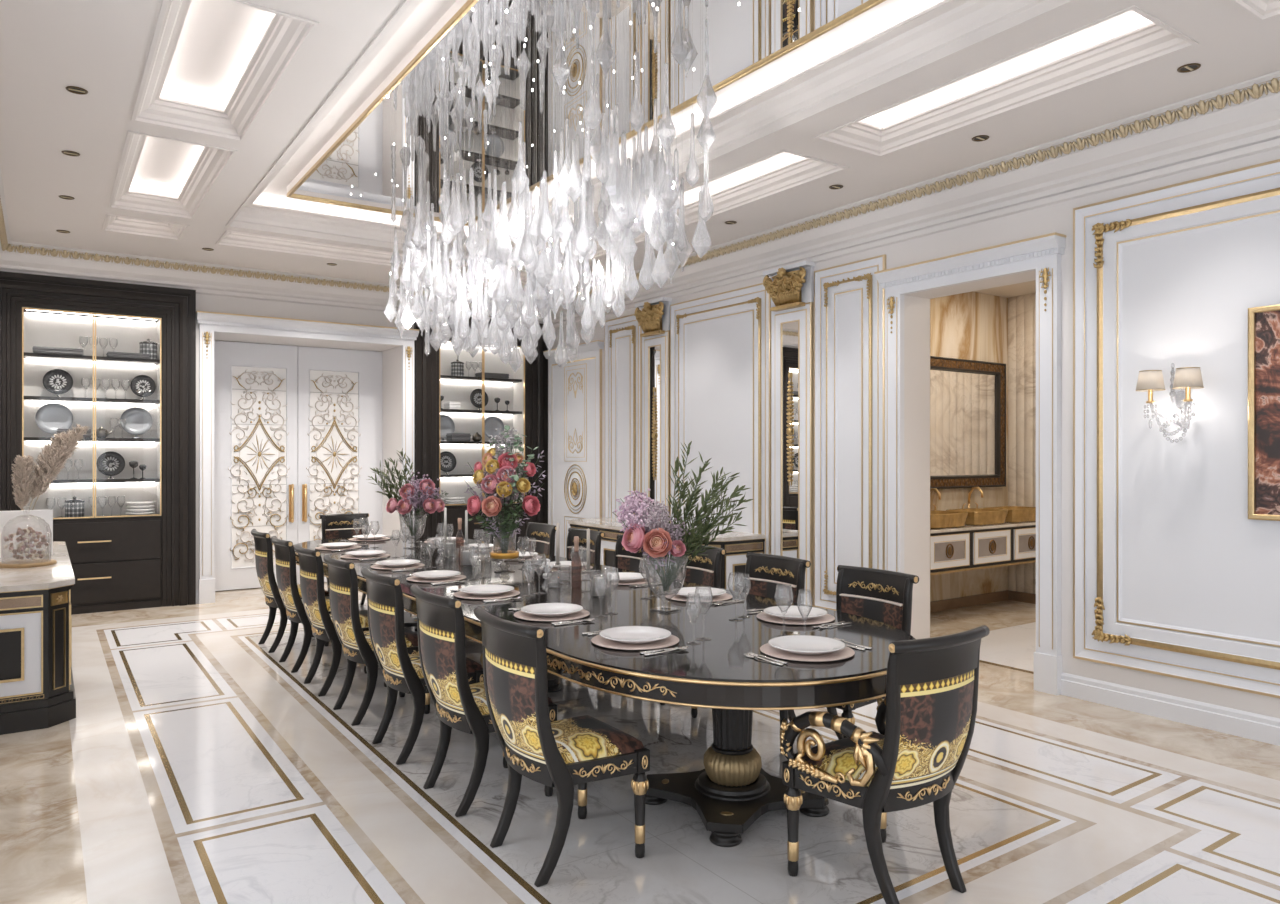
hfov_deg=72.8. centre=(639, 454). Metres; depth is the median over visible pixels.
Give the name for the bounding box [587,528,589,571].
candle
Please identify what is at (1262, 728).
baseboard
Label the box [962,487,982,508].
faucet
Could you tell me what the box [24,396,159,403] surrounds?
shelf
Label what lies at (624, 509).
sprig
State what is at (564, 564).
dinner plate
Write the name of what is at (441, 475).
shelf
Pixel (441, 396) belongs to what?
cup
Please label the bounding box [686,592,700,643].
glass
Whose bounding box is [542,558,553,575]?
flower
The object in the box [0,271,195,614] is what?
display cabinet
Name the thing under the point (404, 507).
rose
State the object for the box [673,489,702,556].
branch
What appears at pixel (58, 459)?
stem
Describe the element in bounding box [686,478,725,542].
branch
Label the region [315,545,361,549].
charger
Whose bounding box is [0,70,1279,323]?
trim
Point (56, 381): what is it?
plate
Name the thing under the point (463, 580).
spoon
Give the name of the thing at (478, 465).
rose
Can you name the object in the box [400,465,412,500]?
branch
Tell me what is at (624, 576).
dinner plate
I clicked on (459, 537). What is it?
wine bottle
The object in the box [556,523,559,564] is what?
candle
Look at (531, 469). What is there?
rose
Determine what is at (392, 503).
rose
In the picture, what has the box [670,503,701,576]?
branch
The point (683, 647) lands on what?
spoon
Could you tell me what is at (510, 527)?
leaf spray
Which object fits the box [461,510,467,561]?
candlestick
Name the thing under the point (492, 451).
rose
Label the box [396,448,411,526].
branch
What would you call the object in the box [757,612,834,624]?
charger
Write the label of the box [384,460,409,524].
branch
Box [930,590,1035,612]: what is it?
baseboard
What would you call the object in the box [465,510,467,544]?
candle
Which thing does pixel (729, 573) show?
wine glass
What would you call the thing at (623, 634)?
dinner plate
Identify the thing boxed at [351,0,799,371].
crystal chandelier
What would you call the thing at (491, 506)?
rose
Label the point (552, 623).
table knife
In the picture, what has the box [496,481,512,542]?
rose
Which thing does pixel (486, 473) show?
leaf spray
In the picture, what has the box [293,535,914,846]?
dining table
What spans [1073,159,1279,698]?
wall panel
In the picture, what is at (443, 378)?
shelf
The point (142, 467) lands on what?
cup
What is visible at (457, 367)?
lidded jar
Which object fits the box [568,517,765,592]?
base cabinet
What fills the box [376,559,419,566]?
dinner plate
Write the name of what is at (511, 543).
dining chair
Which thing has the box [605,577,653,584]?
charger
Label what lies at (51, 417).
plate
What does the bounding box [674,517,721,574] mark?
branch
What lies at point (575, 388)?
wall panel
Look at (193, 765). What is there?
floor
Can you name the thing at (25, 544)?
cloche
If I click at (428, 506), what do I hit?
rose
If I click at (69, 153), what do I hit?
recessed light
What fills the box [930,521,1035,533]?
countertop
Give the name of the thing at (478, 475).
rose
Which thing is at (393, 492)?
branch
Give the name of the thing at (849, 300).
wall panel
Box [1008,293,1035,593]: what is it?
wall
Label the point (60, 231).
recessed light
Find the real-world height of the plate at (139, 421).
0.321 m
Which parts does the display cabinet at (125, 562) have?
glass door, panel, handle, handle, drawer, drawer, glass door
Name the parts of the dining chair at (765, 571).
leg, leg, crest rail, leg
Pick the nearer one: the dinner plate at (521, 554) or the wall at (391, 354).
the dinner plate at (521, 554)
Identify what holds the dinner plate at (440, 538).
on the charger at (429, 541)
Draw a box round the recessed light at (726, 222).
[725,221,736,223]
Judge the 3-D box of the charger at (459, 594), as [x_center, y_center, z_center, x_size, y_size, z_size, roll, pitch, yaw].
[-0.865,0.785,4.905,0.374,0.008,0.374,0,0,-35]
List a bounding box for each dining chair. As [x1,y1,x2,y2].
[251,529,328,652]
[271,536,356,672]
[295,544,386,696]
[323,554,429,725]
[361,567,483,764]
[410,584,556,816]
[474,607,649,886]
[491,519,519,547]
[525,522,555,554]
[566,528,604,563]
[615,535,654,574]
[660,545,725,704]
[691,552,810,721]
[779,565,918,751]
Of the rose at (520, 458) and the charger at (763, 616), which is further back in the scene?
the rose at (520, 458)
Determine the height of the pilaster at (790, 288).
3.200 m
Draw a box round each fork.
[709,599,738,603]
[713,600,744,604]
[744,653,783,665]
[747,652,787,663]
[812,621,844,627]
[819,622,850,627]
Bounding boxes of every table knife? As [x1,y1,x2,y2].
[551,620,579,624]
[640,646,682,654]
[846,644,865,650]
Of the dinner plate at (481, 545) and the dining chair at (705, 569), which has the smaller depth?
the dining chair at (705, 569)
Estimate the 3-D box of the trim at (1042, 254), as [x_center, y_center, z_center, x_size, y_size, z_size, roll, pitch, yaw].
[2.285,0.065,6.171,0.135,2.970,1.460,0,0,-35]
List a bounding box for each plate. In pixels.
[35,403,72,436]
[43,369,72,396]
[96,451,124,478]
[120,407,152,437]
[126,501,154,505]
[126,505,154,508]
[126,508,154,512]
[126,511,154,514]
[130,375,155,399]
[320,542,357,547]
[345,550,385,556]
[352,534,386,539]
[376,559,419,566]
[412,570,460,578]
[428,537,455,541]
[440,415,454,440]
[440,451,455,474]
[444,497,464,499]
[444,500,464,502]
[460,584,513,595]
[464,543,496,549]
[470,389,487,409]
[485,416,503,438]
[519,551,537,557]
[521,603,582,616]
[549,561,586,568]
[599,626,670,643]
[600,572,647,581]
[671,587,725,597]
[763,606,827,619]
[768,635,845,654]
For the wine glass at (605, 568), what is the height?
0.225 m
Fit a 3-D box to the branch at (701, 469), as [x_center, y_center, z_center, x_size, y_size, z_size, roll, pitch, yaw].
[0.255,0.335,4.395,0.242,0.712,0.095,0,0,28]
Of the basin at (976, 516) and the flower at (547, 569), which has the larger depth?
the basin at (976, 516)
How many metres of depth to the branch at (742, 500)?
4.42 m
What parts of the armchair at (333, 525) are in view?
leg, crest rail, leg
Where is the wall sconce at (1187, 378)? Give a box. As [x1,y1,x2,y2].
[1136,363,1203,442]
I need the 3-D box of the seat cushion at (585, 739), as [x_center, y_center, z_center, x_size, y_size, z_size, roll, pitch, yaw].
[-0.259,1.107,3.428,0.370,0.070,0.452,0,0,-35]
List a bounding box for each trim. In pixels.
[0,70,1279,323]
[196,311,419,603]
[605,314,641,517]
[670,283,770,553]
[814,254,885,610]
[874,232,1065,694]
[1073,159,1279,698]
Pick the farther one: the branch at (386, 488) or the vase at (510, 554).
the branch at (386, 488)
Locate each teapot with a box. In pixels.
[91,426,112,437]
[470,432,481,440]
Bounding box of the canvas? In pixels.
[0,509,52,557]
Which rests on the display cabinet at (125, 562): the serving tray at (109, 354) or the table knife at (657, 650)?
the serving tray at (109, 354)
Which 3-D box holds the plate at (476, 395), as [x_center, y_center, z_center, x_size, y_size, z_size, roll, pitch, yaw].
[-2.054,-0.706,11.081,0.250,0.281,0.080,0,0,-35]
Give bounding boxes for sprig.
[460,451,545,552]
[612,491,675,586]
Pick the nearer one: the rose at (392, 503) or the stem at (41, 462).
the stem at (41, 462)
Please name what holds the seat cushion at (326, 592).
on the dining chair at (262, 541)
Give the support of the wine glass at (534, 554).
on the dining table
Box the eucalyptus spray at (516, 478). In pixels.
[485,425,537,542]
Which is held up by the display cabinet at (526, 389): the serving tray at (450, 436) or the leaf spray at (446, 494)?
the serving tray at (450, 436)
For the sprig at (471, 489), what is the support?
in the vase at (510, 554)
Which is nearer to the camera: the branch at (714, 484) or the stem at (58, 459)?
the branch at (714, 484)
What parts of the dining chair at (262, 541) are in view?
crest rail, leg, rail, leg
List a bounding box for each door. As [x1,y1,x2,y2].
[214,340,297,590]
[298,346,381,583]
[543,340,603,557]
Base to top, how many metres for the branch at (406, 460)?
0.688 m
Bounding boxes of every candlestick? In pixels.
[440,507,447,555]
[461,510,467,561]
[551,523,564,584]
[582,528,589,590]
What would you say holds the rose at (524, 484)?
in the vase at (510, 554)
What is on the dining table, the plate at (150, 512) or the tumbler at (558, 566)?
the tumbler at (558, 566)
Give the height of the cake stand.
0.094 m
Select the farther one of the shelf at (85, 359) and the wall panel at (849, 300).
the shelf at (85, 359)
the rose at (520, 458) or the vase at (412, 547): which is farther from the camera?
the vase at (412, 547)
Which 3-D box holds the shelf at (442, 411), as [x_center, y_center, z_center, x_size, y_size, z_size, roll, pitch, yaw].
[-2.076,-0.549,11.050,1.148,0.032,0.255,0,0,-35]
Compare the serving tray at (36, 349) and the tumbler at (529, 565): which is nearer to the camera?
the tumbler at (529, 565)
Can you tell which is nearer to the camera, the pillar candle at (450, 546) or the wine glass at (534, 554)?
the wine glass at (534, 554)
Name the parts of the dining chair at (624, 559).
leg, crest rail, leg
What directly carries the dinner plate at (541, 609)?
on the charger at (583, 613)
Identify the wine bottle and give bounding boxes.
[456,518,463,557]
[571,536,581,587]
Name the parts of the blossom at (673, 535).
stem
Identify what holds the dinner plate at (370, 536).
on the charger at (382, 538)
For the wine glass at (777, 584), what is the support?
on the dining table
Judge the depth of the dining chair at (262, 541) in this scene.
6.83 m
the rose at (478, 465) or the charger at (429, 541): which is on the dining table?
the charger at (429, 541)
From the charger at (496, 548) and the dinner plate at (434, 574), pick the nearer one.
the dinner plate at (434, 574)
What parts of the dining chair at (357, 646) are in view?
crest rail, leg, rail, leg, seat frame, leg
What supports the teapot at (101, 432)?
on the display cabinet at (125, 562)
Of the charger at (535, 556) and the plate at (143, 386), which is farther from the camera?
the plate at (143, 386)
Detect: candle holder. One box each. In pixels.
[1146,390,1154,402]
[1183,387,1192,401]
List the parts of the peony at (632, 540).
stem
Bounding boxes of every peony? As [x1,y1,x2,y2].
[622,523,664,590]
[643,528,671,590]
[667,540,685,577]
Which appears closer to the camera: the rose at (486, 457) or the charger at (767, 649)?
the charger at (767, 649)
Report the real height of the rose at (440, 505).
0.321 m
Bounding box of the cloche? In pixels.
[0,507,55,567]
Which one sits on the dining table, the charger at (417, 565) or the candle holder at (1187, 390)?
the charger at (417, 565)
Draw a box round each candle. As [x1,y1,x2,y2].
[443,539,455,556]
[444,507,446,540]
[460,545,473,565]
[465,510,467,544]
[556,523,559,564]
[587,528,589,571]
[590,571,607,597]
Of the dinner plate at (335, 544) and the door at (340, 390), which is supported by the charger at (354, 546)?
the dinner plate at (335, 544)
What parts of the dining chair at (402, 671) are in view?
crest rail, leg, rail, leg, seat frame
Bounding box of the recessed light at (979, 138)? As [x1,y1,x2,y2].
[972,135,988,141]
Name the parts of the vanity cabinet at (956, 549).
drawer, gilt rail, drawer, drawer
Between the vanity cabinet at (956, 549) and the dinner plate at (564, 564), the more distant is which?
the vanity cabinet at (956, 549)
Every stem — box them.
[10,455,36,509]
[29,432,66,509]
[32,424,90,509]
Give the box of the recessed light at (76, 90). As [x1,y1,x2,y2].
[66,86,87,94]
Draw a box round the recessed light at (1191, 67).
[1177,63,1200,72]
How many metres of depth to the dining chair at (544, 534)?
7.65 m
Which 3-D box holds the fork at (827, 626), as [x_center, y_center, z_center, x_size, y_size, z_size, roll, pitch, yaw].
[0.899,0.785,4.002,0.208,0.010,0.022,0,0,-36]
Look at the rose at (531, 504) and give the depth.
5.78 m
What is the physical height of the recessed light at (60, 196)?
0.006 m
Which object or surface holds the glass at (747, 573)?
on the dining table
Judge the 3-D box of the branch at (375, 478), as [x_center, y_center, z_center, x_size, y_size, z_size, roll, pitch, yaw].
[-2.131,0.418,7.387,0.392,0.546,0.094,0,0,-13]
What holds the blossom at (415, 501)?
in the vase at (412, 547)
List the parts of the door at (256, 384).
glass panel, handle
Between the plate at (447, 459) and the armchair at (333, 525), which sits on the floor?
the armchair at (333, 525)
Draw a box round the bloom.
[615,488,667,589]
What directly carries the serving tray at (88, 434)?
on the display cabinet at (125, 562)
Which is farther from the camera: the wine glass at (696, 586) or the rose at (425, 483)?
the rose at (425, 483)
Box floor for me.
[0,582,1279,903]
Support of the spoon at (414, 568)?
on the dining table
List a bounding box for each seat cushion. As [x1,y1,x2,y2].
[297,584,328,596]
[301,596,330,610]
[329,610,368,627]
[364,628,417,650]
[409,653,482,677]
[469,682,551,714]
[551,715,643,763]
[795,731,883,786]
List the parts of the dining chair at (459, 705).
leg, crest rail, rail, leg, seat frame, leg, leg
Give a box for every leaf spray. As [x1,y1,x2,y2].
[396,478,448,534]
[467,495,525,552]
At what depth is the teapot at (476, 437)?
10.95 m
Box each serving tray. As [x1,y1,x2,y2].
[32,346,83,354]
[57,429,91,437]
[106,351,149,358]
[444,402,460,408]
[446,433,470,440]
[475,372,508,378]
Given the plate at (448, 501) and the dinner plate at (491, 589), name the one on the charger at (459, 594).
the dinner plate at (491, 589)
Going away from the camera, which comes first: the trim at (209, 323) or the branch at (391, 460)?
the branch at (391, 460)
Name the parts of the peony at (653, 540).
stem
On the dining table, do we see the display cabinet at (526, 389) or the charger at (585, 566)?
the charger at (585, 566)
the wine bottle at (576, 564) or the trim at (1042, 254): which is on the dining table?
the wine bottle at (576, 564)
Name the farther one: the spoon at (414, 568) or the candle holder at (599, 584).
the spoon at (414, 568)
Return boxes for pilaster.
[634,297,671,521]
[763,261,814,605]
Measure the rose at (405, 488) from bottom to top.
0.448 m
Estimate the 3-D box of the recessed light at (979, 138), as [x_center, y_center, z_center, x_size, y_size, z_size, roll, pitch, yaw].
[2.115,-1.967,5.391,0.104,0.006,0.104,0,0,-35]
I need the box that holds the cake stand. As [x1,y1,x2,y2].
[487,557,522,572]
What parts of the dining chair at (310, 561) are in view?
crest rail, leg, rail, leg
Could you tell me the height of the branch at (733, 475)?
0.612 m
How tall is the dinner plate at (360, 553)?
0.025 m
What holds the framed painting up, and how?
attached to the wall at (1058, 218)
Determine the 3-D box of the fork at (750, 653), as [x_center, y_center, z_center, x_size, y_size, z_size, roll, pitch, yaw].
[0.493,0.785,3.358,0.022,0.010,0.208,0,0,-36]
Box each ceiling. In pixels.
[0,0,1279,294]
[973,280,1035,297]
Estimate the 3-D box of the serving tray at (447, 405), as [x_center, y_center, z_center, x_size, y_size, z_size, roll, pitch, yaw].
[-2.332,-0.610,10.780,0.152,0.090,0.192,0,0,-35]
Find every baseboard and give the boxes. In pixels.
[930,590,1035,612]
[1060,672,1279,745]
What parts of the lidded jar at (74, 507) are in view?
lid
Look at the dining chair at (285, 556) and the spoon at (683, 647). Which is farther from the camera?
the dining chair at (285, 556)
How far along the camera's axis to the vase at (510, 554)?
5.83 m
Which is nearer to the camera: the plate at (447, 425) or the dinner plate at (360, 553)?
the dinner plate at (360, 553)
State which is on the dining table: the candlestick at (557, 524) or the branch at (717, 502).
the candlestick at (557, 524)
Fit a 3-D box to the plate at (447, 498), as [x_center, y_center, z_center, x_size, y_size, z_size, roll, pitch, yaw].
[-2.311,0.545,10.819,0.260,0.030,0.260,0,0,-35]
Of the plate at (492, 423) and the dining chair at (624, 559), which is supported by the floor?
the dining chair at (624, 559)
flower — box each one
[497,559,505,564]
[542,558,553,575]
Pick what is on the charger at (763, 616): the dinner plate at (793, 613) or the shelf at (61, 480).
the dinner plate at (793, 613)
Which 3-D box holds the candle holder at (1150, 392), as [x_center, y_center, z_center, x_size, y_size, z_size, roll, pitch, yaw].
[2.953,-0.371,5.022,0.048,0.143,0.048,0,0,-35]
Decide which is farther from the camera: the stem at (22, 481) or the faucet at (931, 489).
the faucet at (931, 489)
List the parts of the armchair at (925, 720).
leg, arm, seat frame, leg, leg, rail, arm, crest rail, leg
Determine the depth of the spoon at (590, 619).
4.07 m
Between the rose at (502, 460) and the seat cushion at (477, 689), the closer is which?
the seat cushion at (477, 689)
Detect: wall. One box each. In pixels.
[24,294,519,589]
[551,148,1279,718]
[930,292,1007,601]
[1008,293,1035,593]
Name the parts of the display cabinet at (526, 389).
glass door, panel, drawer, drawer, glass door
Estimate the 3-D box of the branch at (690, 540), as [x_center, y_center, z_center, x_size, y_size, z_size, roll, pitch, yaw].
[0.231,0.503,4.364,0.229,0.376,0.099,0,0,18]
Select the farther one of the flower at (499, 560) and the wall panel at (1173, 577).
the flower at (499, 560)
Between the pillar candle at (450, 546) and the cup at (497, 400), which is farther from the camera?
the cup at (497, 400)
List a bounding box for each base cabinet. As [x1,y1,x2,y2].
[0,541,75,734]
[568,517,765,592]
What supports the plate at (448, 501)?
on the plate
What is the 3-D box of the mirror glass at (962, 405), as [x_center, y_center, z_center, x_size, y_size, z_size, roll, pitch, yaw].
[3.159,-0.318,8.757,1.500,1.065,0.001,0,0,-35]
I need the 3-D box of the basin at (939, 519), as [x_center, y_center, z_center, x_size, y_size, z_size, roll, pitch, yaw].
[2.790,0.610,8.200,0.590,0.135,0.407,0,0,-35]
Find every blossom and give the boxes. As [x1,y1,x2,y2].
[399,472,442,533]
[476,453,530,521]
[489,427,520,513]
[639,499,671,590]
[663,517,690,589]
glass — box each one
[436,538,445,551]
[532,554,546,593]
[603,568,619,613]
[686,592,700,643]
[694,586,712,639]
[727,573,744,620]
[737,573,750,617]
[775,584,793,636]
[930,370,995,475]
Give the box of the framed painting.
[1248,304,1279,520]
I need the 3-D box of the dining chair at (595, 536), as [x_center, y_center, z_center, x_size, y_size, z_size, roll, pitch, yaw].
[-0.624,1.079,6.905,0.563,0.942,0.524,0,0,-35]
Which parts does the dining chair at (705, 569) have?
crest rail, leg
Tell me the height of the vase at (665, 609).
0.285 m
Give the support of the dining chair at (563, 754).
on the floor
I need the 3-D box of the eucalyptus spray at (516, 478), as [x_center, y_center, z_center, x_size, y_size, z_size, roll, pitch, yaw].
[-0.873,0.235,5.875,0.357,0.881,0.253,0,0,43]
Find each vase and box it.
[399,514,426,548]
[490,517,518,558]
[643,553,687,612]
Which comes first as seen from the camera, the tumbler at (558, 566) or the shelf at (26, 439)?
the tumbler at (558, 566)
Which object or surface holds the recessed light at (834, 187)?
in the ceiling at (192, 128)
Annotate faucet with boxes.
[930,488,940,509]
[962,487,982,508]
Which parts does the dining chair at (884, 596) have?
leg, leg, leg, seat frame, crest rail, leg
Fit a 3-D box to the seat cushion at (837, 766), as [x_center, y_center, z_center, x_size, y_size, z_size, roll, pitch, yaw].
[0.860,1.107,3.203,0.509,0.070,0.370,0,0,-35]
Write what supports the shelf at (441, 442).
attached to the display cabinet at (526, 389)
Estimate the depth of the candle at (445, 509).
6.79 m
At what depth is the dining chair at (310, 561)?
5.61 m
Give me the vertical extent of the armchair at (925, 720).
0.942 m
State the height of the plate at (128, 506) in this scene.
0.035 m
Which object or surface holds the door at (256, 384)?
in the wall at (391, 354)
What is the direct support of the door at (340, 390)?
in the wall at (391, 354)
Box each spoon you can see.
[359,557,387,560]
[392,568,422,571]
[432,580,464,584]
[485,597,521,602]
[554,618,594,625]
[644,646,688,655]
[833,637,872,649]
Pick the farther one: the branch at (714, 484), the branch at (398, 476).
the branch at (398, 476)
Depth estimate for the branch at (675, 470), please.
4.41 m
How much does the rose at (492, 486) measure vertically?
0.548 m
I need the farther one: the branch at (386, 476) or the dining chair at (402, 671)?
the branch at (386, 476)
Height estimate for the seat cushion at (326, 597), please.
0.070 m
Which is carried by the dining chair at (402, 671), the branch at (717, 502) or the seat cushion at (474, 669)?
the seat cushion at (474, 669)
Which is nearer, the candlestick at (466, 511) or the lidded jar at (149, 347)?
the candlestick at (466, 511)
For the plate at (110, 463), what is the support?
on the display cabinet at (125, 562)
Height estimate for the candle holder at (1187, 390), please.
0.143 m
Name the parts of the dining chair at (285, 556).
crest rail, leg, rail, leg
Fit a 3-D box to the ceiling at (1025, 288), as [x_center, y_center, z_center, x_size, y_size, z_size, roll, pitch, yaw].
[3.884,-1.715,6.974,2.790,0.050,3.800,0,0,-35]
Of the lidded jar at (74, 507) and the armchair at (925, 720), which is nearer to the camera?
the armchair at (925, 720)
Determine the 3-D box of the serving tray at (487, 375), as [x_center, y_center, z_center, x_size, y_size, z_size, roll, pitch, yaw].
[-1.888,-1.010,11.086,0.392,0.060,0.192,0,0,-35]
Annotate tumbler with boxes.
[522,565,534,581]
[547,572,560,588]
[558,566,570,581]
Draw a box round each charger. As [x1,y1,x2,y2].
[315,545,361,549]
[340,553,389,558]
[348,537,389,540]
[370,563,424,569]
[406,575,465,581]
[424,540,464,543]
[453,590,519,598]
[455,547,500,550]
[502,555,541,560]
[514,609,589,620]
[539,565,592,570]
[591,635,678,649]
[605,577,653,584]
[665,593,732,601]
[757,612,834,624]
[760,643,854,661]
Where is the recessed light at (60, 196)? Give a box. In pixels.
[59,195,74,199]
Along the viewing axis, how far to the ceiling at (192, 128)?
5.00 m
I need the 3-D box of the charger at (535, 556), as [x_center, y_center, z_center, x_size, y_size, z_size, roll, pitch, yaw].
[-0.933,0.785,6.643,0.374,0.008,0.374,0,0,-35]
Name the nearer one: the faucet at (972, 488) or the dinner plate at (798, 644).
the dinner plate at (798, 644)
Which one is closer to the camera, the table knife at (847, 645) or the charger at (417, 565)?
the table knife at (847, 645)
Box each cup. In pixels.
[129,461,138,478]
[139,465,145,478]
[440,395,443,408]
[494,398,499,410]
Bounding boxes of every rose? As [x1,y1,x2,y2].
[386,498,411,535]
[396,499,412,535]
[399,484,414,532]
[414,479,434,534]
[414,498,436,535]
[415,499,444,534]
[467,495,502,552]
[473,470,502,549]
[474,462,502,550]
[481,474,503,544]
[481,495,503,549]
[482,453,503,552]
[485,459,503,542]
[487,447,502,526]
[496,466,515,540]
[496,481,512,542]
[498,452,517,507]
[506,453,523,539]
[506,462,535,552]
[506,478,530,551]
[507,495,539,549]
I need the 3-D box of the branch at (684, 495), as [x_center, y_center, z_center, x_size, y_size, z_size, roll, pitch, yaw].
[0.205,0.403,4.369,0.094,0.576,0.163,0,0,-35]
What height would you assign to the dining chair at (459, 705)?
0.942 m
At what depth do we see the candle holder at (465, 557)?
6.17 m
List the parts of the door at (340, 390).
handle, glass panel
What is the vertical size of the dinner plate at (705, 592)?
0.025 m
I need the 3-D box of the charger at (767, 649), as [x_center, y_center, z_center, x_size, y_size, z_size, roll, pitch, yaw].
[0.669,0.785,3.481,0.374,0.008,0.374,0,0,-35]
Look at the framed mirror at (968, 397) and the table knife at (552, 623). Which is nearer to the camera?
the table knife at (552, 623)
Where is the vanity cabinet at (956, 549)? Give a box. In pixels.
[930,521,1035,574]
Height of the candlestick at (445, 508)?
0.380 m
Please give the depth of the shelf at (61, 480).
8.72 m
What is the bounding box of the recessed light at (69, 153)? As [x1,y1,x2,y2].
[61,150,79,155]
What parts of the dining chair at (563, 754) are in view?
leg, crest rail, rail, leg, leg, seat frame, leg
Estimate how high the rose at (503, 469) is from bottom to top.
0.604 m
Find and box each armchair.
[319,513,368,604]
[780,625,989,903]
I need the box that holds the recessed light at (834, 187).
[829,185,842,189]
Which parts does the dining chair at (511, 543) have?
leg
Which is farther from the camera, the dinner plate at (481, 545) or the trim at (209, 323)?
the trim at (209, 323)
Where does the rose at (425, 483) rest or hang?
in the vase at (412, 547)
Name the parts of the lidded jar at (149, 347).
lid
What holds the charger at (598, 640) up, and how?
on the dining table
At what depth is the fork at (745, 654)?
3.33 m
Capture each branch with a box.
[366,473,411,533]
[370,468,405,521]
[374,460,410,530]
[379,481,408,526]
[381,469,411,532]
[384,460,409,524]
[387,458,411,529]
[393,470,410,523]
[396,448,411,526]
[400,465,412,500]
[404,455,415,526]
[663,457,683,579]
[666,441,698,580]
[666,478,694,585]
[666,498,734,589]
[666,519,705,588]
[667,452,710,583]
[667,488,719,584]
[667,511,745,588]
[670,492,752,583]
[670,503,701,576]
[671,487,726,579]
[672,473,738,576]
[673,485,749,578]
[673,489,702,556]
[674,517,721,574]
[675,467,730,567]
[678,476,707,538]
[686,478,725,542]
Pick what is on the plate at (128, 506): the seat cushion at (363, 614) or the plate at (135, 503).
the plate at (135, 503)
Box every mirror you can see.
[287,0,885,225]
[930,356,1005,488]
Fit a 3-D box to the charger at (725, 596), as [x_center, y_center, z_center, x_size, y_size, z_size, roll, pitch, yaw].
[0.326,0.785,4.815,0.374,0.008,0.374,0,0,-35]
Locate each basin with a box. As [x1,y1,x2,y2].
[930,510,967,528]
[946,508,1007,525]
[985,506,1035,522]
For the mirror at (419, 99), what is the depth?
5.02 m
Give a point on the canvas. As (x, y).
(23, 522)
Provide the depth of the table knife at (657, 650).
3.48 m
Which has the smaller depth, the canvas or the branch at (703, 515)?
the branch at (703, 515)
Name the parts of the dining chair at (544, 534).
leg, crest rail, leg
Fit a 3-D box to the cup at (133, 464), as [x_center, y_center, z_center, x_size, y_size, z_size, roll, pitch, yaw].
[-5.164,0.152,8.853,0.086,0.186,0.086,0,0,-35]
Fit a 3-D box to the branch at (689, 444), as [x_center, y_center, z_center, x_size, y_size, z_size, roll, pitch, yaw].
[0.211,0.309,4.406,0.133,0.763,0.115,0,0,43]
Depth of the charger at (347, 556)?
6.68 m
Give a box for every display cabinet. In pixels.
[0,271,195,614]
[414,316,547,549]
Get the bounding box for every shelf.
[24,352,159,364]
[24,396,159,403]
[24,437,159,441]
[35,478,159,483]
[440,375,521,382]
[440,409,521,414]
[440,441,521,443]
[440,474,472,477]
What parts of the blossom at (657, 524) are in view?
stem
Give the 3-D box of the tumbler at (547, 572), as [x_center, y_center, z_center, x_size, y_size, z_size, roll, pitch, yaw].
[-0.511,0.743,5.149,0.080,0.095,0.080,0,0,-35]
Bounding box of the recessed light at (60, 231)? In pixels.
[56,230,69,232]
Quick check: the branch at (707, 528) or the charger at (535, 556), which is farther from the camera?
the charger at (535, 556)
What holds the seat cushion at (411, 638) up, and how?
on the dining chair at (357, 646)
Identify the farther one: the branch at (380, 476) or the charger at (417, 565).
the branch at (380, 476)
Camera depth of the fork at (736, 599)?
4.64 m
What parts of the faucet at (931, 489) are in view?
spout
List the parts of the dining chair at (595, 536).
leg, crest rail, leg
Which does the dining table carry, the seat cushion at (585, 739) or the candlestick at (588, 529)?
the candlestick at (588, 529)
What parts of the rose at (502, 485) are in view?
stem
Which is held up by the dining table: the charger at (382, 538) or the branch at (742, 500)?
the charger at (382, 538)
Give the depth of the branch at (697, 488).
4.48 m
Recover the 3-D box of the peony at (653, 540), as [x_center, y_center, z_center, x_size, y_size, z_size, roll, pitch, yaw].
[0.098,0.526,4.325,0.145,0.326,0.127,0,0,-35]
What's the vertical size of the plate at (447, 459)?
0.291 m
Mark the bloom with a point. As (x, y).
(633, 504)
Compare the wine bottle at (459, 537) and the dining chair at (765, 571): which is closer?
the dining chair at (765, 571)
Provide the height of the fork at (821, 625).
0.010 m
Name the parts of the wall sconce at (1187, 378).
lamp shade, lamp shade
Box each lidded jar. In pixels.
[65,496,84,516]
[139,339,157,359]
[451,359,463,375]
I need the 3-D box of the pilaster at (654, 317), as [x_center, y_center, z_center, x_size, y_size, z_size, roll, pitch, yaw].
[0.115,-0.050,9.290,0.169,3.200,0.540,0,0,-35]

